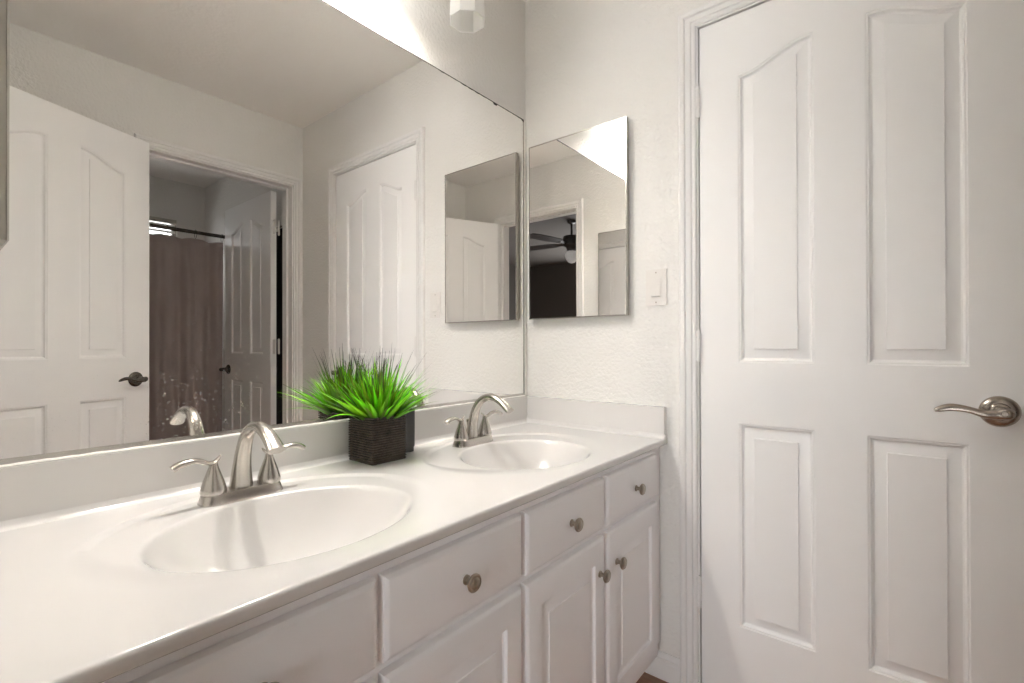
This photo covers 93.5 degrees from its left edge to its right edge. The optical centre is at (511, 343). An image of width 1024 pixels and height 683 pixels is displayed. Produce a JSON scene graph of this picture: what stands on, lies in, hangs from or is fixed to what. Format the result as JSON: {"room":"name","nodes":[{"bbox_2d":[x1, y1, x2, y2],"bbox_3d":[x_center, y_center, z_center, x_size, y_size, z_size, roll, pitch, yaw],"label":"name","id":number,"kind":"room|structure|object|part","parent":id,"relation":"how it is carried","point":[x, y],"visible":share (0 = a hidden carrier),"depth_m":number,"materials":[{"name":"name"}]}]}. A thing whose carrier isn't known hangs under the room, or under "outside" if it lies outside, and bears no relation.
{"room":"bathroom","nodes":[
{"label":"bathroom","id":0,"kind":"room"},
{"bbox_2d":[0,0,9,249],"bbox_3d":[-0.675,-0.430,0.597,0.411,0.655,0.039,0,0,39],"label":"medicine cabinet","id":1,"kind":"object","parent":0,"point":[4,4],"visible":1,"depth_m":0.48,"materials":[{"name":"grey"}]},
{"bbox_3d":[-0.672,-0.430,0.601,0.411,0.655,0.024,0,0,39],"label":"cabinet door","id":2,"kind":"part","parent":1,"relation":"part of","materials":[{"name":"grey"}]},
{"bbox_2d":[324,0,525,395],"bbox_3d":[-0.460,-0.137,1.355,0.120,2.420,1.490,0,0,39],"label":"wall","id":3,"kind":"structure","parent":0,"point":[490,61],"depth_m":1.64,"materials":[{"name":"paint"}]},
{"bbox_2d":[0,0,526,466],"bbox_3d":[-0.408,-0.337,1.314,0.014,1.078,1.488,0,0,39],"label":"wall mirror","id":4,"kind":"object","parent":3,"relation":"attached to","point":[214,205],"visible":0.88,"depth_m":1.06,"materials":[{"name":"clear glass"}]},
{"bbox_2d":[0,396,526,521],"bbox_3d":[-0.404,0.257,1.310,0.020,0.110,1.488,0,0,39],"label":"backsplash","id":5,"kind":"structure","parent":3,"relation":"attached to","point":[30,489],"depth_m":0.94,"materials":[{"name":"stone"}]},
{"bbox_2d":[450,0,484,32],"bbox_3d":[-0.346,-1.108,1.285,0.153,0.207,0.740,0,0,39],"label":"vanity light","id":6,"kind":"object","parent":3,"relation":"attached to","point":[466,16],"visible":1,"depth_m":1.53,"materials":[{"name":"white glass"}]},
{"bbox_2d":[525,0,712,657],"bbox_3d":[0.772,-0.140,1.394,1.987,2.420,0.120,0,0,39],"label":"wall","id":7,"kind":"structure","parent":0,"point":[589,63],"depth_m":1.61,"materials":[{"name":"paint"}]},
{"bbox_2d":[529,116,628,319],"bbox_3d":[0.232,-0.424,1.736,0.406,0.661,0.029,0,0,39],"label":"medicine cabinet","id":8,"kind":"object","parent":7,"relation":"attached to","point":[579,181],"visible":1,"depth_m":1.71,"materials":[{"name":"grey metal"}]},
{"bbox_2d":[646,268,666,305],"bbox_3d":[0.466,-0.182,1.558,0.069,0.117,0.010,0,0,39],"label":"light switch","id":9,"kind":"object","parent":7,"relation":"attached to","point":[656,280],"visible":1,"depth_m":1.55,"materials":[{"name":"white plastic"}]},
{"bbox_3d":[0.465,-0.182,1.557,0.034,0.067,0.001,0,0,39],"label":"rocker frame","id":10,"kind":"part","parent":9,"relation":"part of","materials":[{"name":"white plastic"}]},
{"bbox_2d":[645,650,679,682],"bbox_3d":[0.290,1.031,1.695,0.608,0.083,0.012,0,0,39],"label":"baseboard","id":11,"kind":"structure","parent":7,"relation":"attached to","point":[666,667],"depth_m":1.53,"materials":[{"name":"white paint"}]},
{"bbox_2d":[678,0,770,682],"bbox_3d":[0.889,0.020,1.299,0.829,2.098,0.154,0,0,39],"label":"door frame","id":12,"kind":"structure","parent":7,"relation":"attached to","point":[690,22],"depth_m":1.48,"materials":[{"name":"white paint"}]},
{"bbox_2d":[695,0,1023,682],"bbox_3d":[0.840,0.049,1.246,0.715,2.029,0.094,0,0,39],"label":"door","id":13,"kind":"structure","parent":7,"relation":"in","point":[860,340],"depth_m":1.22,"materials":[{"name":"white paint"}]},
{"bbox_3d":[1.020,0.148,1.067,0.131,0.029,0.043,0,0,39],"label":"lever","id":14,"kind":"part","parent":13,"relation":"part of","materials":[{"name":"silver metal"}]},
{"bbox_2d":[636,672,667,682],"bbox_3d":[-0.128,1.113,-0.724,4.800,0.100,6.100,0,0,39],"label":"floor","id":15,"kind":"structure","parent":0,"point":[645,678],"depth_m":1.54,"materials":[{"name":"brown wood"}]},
{"bbox_2d":[102,448,659,682],"bbox_3d":[-0.177,0.696,1.123,0.563,0.750,1.485,0,0,39],"label":"vanity cabinet","id":16,"kind":"object","parent":15,"relation":"on","point":[562,585],"visible":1,"depth_m":0.90,"materials":[{"name":"white paint"}]},
{"bbox_3d":[-0.305,0.407,0.573,0.018,0.130,0.334,0,0,39],"label":"drawer","id":17,"kind":"part","parent":16,"relation":"part of","materials":[{"name":"white paint"}]},
{"bbox_2d":[0,396,667,682],"bbox_3d":[-0.192,0.321,1.137,0.567,0.239,1.488,0,0,39],"label":"countertop","id":18,"kind":"structure","parent":16,"relation":"on","point":[111,564],"depth_m":0.85,"materials":[{"name":"stone"}]},
{"bbox_2d":[169,421,305,507],"bbox_3d":[-0.515,0.226,0.957,0.203,0.158,0.201,0,0,0],"label":"faucet","id":19,"kind":"object","parent":18,"relation":"on","point":[214,491],"visible":1,"depth_m":0.94,"materials":[{"name":"silver metal"}]},
{"bbox_3d":[-0.585,0.222,0.895,0.021,0.020,0.087,0,0,35],"label":"lever","id":20,"kind":"part","parent":19,"relation":"part of","materials":[{"name":"silver metal"}]},
{"bbox_3d":[-0.538,0.294,0.961,0.057,0.022,0.153,0,0,39],"label":"plate","id":21,"kind":"part","parent":19,"relation":"part of","materials":[{"name":"silver metal"}]},
{"bbox_3d":[-0.489,0.217,0.922,0.176,0.141,0.045,0,0,39],"label":"spout","id":22,"kind":"part","parent":19,"relation":"part of","materials":[{"name":"silver metal"}]},
{"bbox_3d":[-0.483,0.222,1.022,0.021,0.020,0.087,0,0,43],"label":"lever","id":23,"kind":"part","parent":19,"relation":"part of","materials":[{"name":"silver metal"}]},
{"bbox_2d":[298,348,448,465],"bbox_3d":[-0.319,0.149,1.236,0.227,0.305,0.406,0,0,39],"label":"potted grass","id":24,"kind":"object","parent":18,"relation":"on","point":[377,431],"depth_m":1.22,"materials":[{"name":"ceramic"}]},
{"bbox_2d":[348,413,406,465],"bbox_3d":[-0.352,0.243,1.262,0.110,0.116,0.110,0,0,39],"label":"pot","id":25,"kind":"object","parent":24,"relation":"attached to","point":[375,439],"depth_m":1.22,"materials":[{"name":"wicker"}]},
{"bbox_2d":[397,408,414,452],"bbox_3d":[-0.313,0.243,1.349,0.062,0.118,0.066,0,0,39],"label":"container","id":26,"kind":"object","parent":18,"relation":"on","point":[410,417],"visible":0.17,"depth_m":1.34,"materials":[{"name":"black"}]},
{"bbox_2d":[444,393,513,447],"bbox_3d":[-0.096,0.228,1.476,0.203,0.158,0.201,0,0,0],"label":"faucet","id":27,"kind":"object","parent":18,"relation":"on","point":[471,436],"visible":1,"depth_m":1.45,"materials":[{"name":"silver metal"}]},
{"bbox_3d":[-0.166,0.223,1.414,0.021,0.020,0.087,0,0,35],"label":"lever","id":28,"kind":"part","parent":27,"relation":"part of","materials":[{"name":"silver metal"}]},
{"bbox_3d":[-0.118,0.296,1.480,0.057,0.022,0.153,0,0,39],"label":"plate","id":29,"kind":"part","parent":27,"relation":"part of","materials":[{"name":"silver metal"}]},
{"bbox_3d":[-0.070,0.219,1.441,0.176,0.141,0.045,0,0,39],"label":"spout","id":30,"kind":"part","parent":27,"relation":"part of","materials":[{"name":"silver metal"}]},
{"bbox_3d":[-0.064,0.223,1.540,0.021,0.020,0.087,0,0,43],"label":"lever","id":31,"kind":"part","parent":27,"relation":"part of","materials":[{"name":"silver metal"}]},
{"bbox_3d":[-0.304,0.729,0.572,0.018,0.480,0.334,0,0,39],"label":"cabinet door","id":32,"kind":"part","parent":16,"relation":"part of","materials":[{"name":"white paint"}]},
{"bbox_3d":[-0.088,0.407,0.841,0.018,0.130,0.332,0,0,39],"label":"drawer","id":33,"kind":"part","parent":16,"relation":"part of","materials":[{"name":"white paint"}]},
{"bbox_3d":[-0.088,0.730,0.840,0.018,0.480,0.332,0,0,39],"label":"cabinet door","id":34,"kind":"part","parent":16,"relation":"part of","materials":[{"name":"white paint"}]},
{"bbox_3d":[-0.070,0.410,0.830,0.025,0.032,0.032,0,0,39],"label":"knob","id":35,"kind":"part","parent":16,"relation":"part of","materials":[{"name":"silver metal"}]},
{"bbox_3d":[0.128,0.408,1.109,0.018,0.130,0.331,0,0,39],"label":"drawer","id":36,"kind":"part","parent":16,"relation":"part of","materials":[{"name":"white paint"}]},
{"bbox_3d":[0.129,0.730,1.107,0.018,0.480,0.331,0,0,39],"label":"cabinet door","id":37,"kind":"part","parent":16,"relation":"part of","materials":[{"name":"white paint"}]},
{"bbox_3d":[0.146,0.411,1.098,0.025,0.032,0.032,0,0,39],"label":"knob","id":38,"kind":"part","parent":16,"relation":"part of","materials":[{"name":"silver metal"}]},
{"bbox_3d":[0.230,0.577,1.200,0.025,0.032,0.032,0,0,39],"label":"knob","id":39,"kind":"part","parent":16,"relation":"part of","materials":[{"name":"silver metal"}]},
{"bbox_3d":[0.288,0.578,1.271,0.025,0.032,0.032,0,0,39],"label":"knob","id":40,"kind":"part","parent":16,"relation":"part of","materials":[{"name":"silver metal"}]},
{"bbox_3d":[0.345,0.409,1.377,0.018,0.130,0.328,0,0,39],"label":"drawer","id":41,"kind":"part","parent":16,"relation":"part of","materials":[{"name":"white paint"}]},
{"bbox_3d":[0.346,0.731,1.376,0.018,0.480,0.328,0,0,39],"label":"cabinet door","id":42,"kind":"part","parent":16,"relation":"part of","materials":[{"name":"white paint"}]},
{"bbox_3d":[0.363,0.412,1.366,0.025,0.032,0.032,0,0,39],"label":"knob","id":43,"kind":"part","parent":16,"relation":"part of","materials":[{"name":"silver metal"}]}
]}

